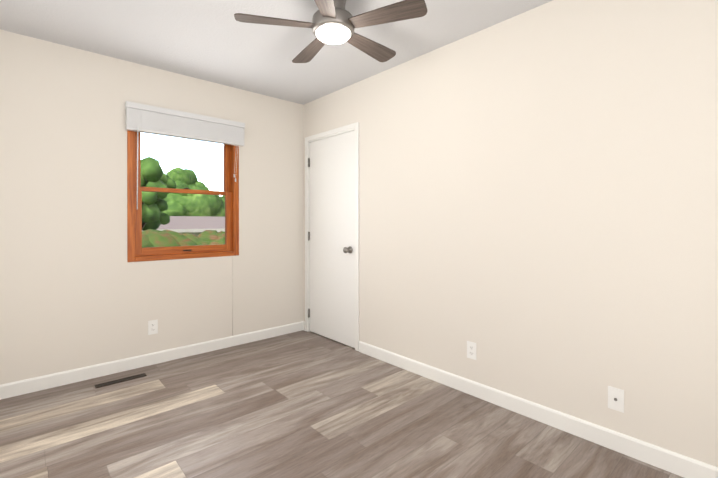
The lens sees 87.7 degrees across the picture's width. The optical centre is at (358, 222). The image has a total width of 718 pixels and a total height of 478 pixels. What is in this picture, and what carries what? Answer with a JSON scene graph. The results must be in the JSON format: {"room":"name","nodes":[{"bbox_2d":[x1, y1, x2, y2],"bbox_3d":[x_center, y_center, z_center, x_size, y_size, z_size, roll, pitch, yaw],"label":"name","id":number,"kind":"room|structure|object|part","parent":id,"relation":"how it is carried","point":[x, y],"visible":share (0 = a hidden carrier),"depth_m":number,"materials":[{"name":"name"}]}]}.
{"room":"empty bedroom","nodes":[
{"label":"empty bedroom","id":0,"kind":"room"},
{"bbox_2d":[0,29,303,384],"bbox_3d":[-1.728,-0.059,3.134,3.180,2.440,0.140,0,0,-42],"label":"wall","id":1,"kind":"structure","parent":0,"point":[77,290],"depth_m":2.85,"materials":[{"name":"white paint"}]},
{"bbox_2d":[0,321,303,399],"bbox_3d":[-1.677,1.114,3.080,2.900,0.095,0.013,0,0,-42],"label":"baseboard","id":2,"kind":"structure","parent":1,"relation":"attached to","point":[22,387],"depth_m":2.97,"materials":[{"name":"white wood"}]},
{"bbox_2d":[148,319,157,334],"bbox_3d":[-1.692,0.856,3.068,0.070,0.114,0.006,0,0,-42],"label":"outlet","id":3,"kind":"object","parent":1,"relation":"attached to","point":[152,326],"visible":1,"depth_m":3.07,"materials":[{"name":"white plastic"}]},
{"bbox_2d":[127,130,238,261],"bbox_3d":[-1.530,-0.299,3.301,0.918,1.218,0.134,0,0,-42],"label":"window","id":4,"kind":"structure","parent":1,"relation":"in","point":[234,190],"depth_m":3.22,"materials":[{"name":"brown wood"}]},
{"bbox_3d":[-1.547,-0.560,3.320,0.814,0.593,0.033,0,0,-42],"label":"window sash","id":5,"kind":"part","parent":4,"relation":"part of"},
{"bbox_3d":[-1.523,-0.015,3.295,0.814,0.565,0.035,0,0,-42],"label":"window sash","id":6,"kind":"part","parent":4,"relation":"part of","materials":[{"name":"brown wood"}]},
{"bbox_3d":[-1.534,-0.302,3.307,0.710,1.016,0.040,0,0,-42],"label":"glass","id":7,"kind":"part","parent":4,"relation":"part of","materials":[{"name":"white"}]},
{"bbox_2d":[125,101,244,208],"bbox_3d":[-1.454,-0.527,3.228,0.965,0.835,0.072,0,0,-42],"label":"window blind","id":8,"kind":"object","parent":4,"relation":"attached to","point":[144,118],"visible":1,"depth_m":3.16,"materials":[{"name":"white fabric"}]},
{"bbox_2d":[232,256,232,335],"bbox_3d":[-1.192,0.688,3.519,0.006,0.752,0.006,0,0,-42],"label":"cable","id":9,"kind":"object","parent":1,"relation":"attached to","point":[232,295],"visible":1,"depth_m":3.52,"materials":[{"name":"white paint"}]},
{"bbox_2d":[0,0,551,104],"bbox_3d":[-0.278,-1.335,1.516,3.180,0.120,4.480,0,0,-42],"label":"ceiling","id":10,"kind":"structure","parent":0,"point":[214,41],"depth_m":2.53,"materials":[{"name":"white paint"}]},
{"bbox_2d":[234,0,426,62],"bbox_3d":[-0.134,-1.151,2.129,1.007,0.249,1.023,0,0,-42],"label":"fan","id":11,"kind":"object","parent":10,"relation":"hanging from","point":[334,22],"visible":1,"depth_m":2.02,"materials":[{"name":"brown wood"}]},
{"bbox_3d":[-0.456,-1.099,2.037,0.425,0.007,0.132,0,12,-12],"label":"blade","id":12,"kind":"part","parent":11,"relation":"part of","materials":[{"name":"brown wood"}]},
{"bbox_3d":[-0.303,-1.100,2.377,0.132,0.007,0.425,-14,7,-29],"label":"blade","id":13,"kind":"part","parent":11,"relation":"part of","materials":[{"name":"brown wood"}]},
{"bbox_3d":[-0.179,-1.098,1.786,0.132,0.007,0.425,12,1,6],"label":"blade","id":14,"kind":"part","parent":11,"relation":"part of","materials":[{"name":"brown wood"}]},
{"label":"blade","id":15,"kind":"part","parent":11,"relation":"part of","materials":[{"name":"brown wood"}]},
{"bbox_3d":[0.145,-1.099,1.972,0.425,0.007,0.132,0,-12,24],"label":"blade","id":16,"kind":"part","parent":11,"relation":"part of","materials":[{"name":"brown wood"}]},
{"bbox_2d":[0,330,683,477],"bbox_3d":[-0.278,1.226,1.523,3.180,0.120,4.480,0,0,-42],"label":"floor","id":17,"kind":"structure","parent":0,"point":[302,404],"depth_m":2.12,"materials":[{"name":"wood"}]},
{"bbox_2d":[94,373,146,387],"bbox_3d":[-1.751,1.159,2.751,0.320,0.005,0.060,0,0,-42],"label":"floor vent","id":18,"kind":"object","parent":17,"relation":"in","point":[119,380],"visible":1,"depth_m":2.74,"materials":[{"name":"brown metal"}]},
{"bbox_2d":[303,0,717,466],"bbox_3d":[0.900,-0.057,2.483,0.140,2.440,4.340,0,0,-42],"label":"wall","id":19,"kind":"structure","parent":0,"point":[538,204],"depth_m":2.12,"materials":[{"name":"white paint"}]},
{"bbox_2d":[308,128,354,331],"bbox_3d":[-0.233,0.142,3.745,0.140,2.034,0.778,0,0,-42],"label":"door frame","id":20,"kind":"structure","parent":19,"relation":"in","point":[335,134],"depth_m":3.98,"materials":[{"name":"white wood"}]},
{"bbox_2d":[305,122,358,350],"bbox_3d":[-0.295,0.122,3.689,0.108,2.074,0.858,0,0,-42],"label":"door","id":21,"kind":"structure","parent":19,"relation":"in","point":[334,237],"depth_m":3.66,"materials":[{"name":"white wood"}]},
{"bbox_3d":[-0.532,0.159,3.969,0.017,1.694,0.014,0,0,-42],"label":"door hinges","id":22,"kind":"part","parent":21,"relation":"part of","materials":[{"name":"silver metal"}]},
{"bbox_3d":[-0.109,0.250,3.456,0.073,0.066,0.066,0,0,-42],"label":"knob","id":23,"kind":"part","parent":21,"relation":"part of","materials":[{"name":"silver metal"}]},
{"bbox_2d":[467,341,475,359],"bbox_3d":[0.762,0.863,2.528,0.006,0.114,0.070,0,0,-42],"label":"outlet","id":24,"kind":"object","parent":19,"relation":"attached to","point":[471,350],"visible":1,"depth_m":2.53,"materials":[{"name":"white plastic"}]},
{"bbox_2d":[359,341,717,477],"bbox_3d":[1.101,1.116,2.148,0.013,0.095,3.287,0,0,-42],"label":"baseboard","id":25,"kind":"structure","parent":19,"relation":"attached to","point":[666,459],"depth_m":2.09,"materials":[{"name":"white wood"}]},
{"bbox_2d":[608,386,623,412],"bbox_3d":[1.311,0.902,1.909,0.017,0.114,0.070,0,0,-42],"label":"outlet","id":26,"kind":"object","parent":19,"relation":"attached to","point":[616,399],"visible":1,"depth_m":1.91,"materials":[{"name":"white plastic"}]},
{"label":"outside","id":27,"kind":"structure","parent":0,"visible":0},
{"bbox_3d":[-23.483,2.846,44.493,100.000,0.200,89.260,0,0,-42],"label":"lawn","id":28,"kind":"structure","parent":27,"visible":0},
{"bbox_2d":[141,157,176,230],"bbox_3d":[-6.013,0.460,9.681,2.426,4.766,2.102,0,0,-42],"label":"tree","id":29,"kind":"object","parent":28,"relation":"on","point":[149,219],"depth_m":9.38,"materials":[{"name":"green plant"}]},
{"bbox_2d":[142,216,224,235],"bbox_3d":[-8.027,1.265,15.998,18.800,3.120,6.820,0,0,-42],"label":"house","id":30,"kind":"structure","parent":28,"relation":"on","point":[192,224],"depth_m":14.34,"materials":[{"name":"beige"}]},
{"bbox_2d":[142,229,224,247],"bbox_3d":[-3.300,1.475,6.603,3.471,2.753,2.199,0,0,-42],"label":"hedge","id":31,"kind":"object","parent":28,"relation":"on","point":[170,239],"depth_m":6.47,"materials":[{"name":"green plant"}]},
{"bbox_2d":[157,167,224,216],"bbox_3d":[-9.933,-0.245,23.105,8.414,6.102,4.116,0,0,-42],"label":"tree","id":32,"kind":"object","parent":28,"relation":"on","point":[182,176],"depth_m":21.39,"materials":[{"name":"green plant"}]}
]}

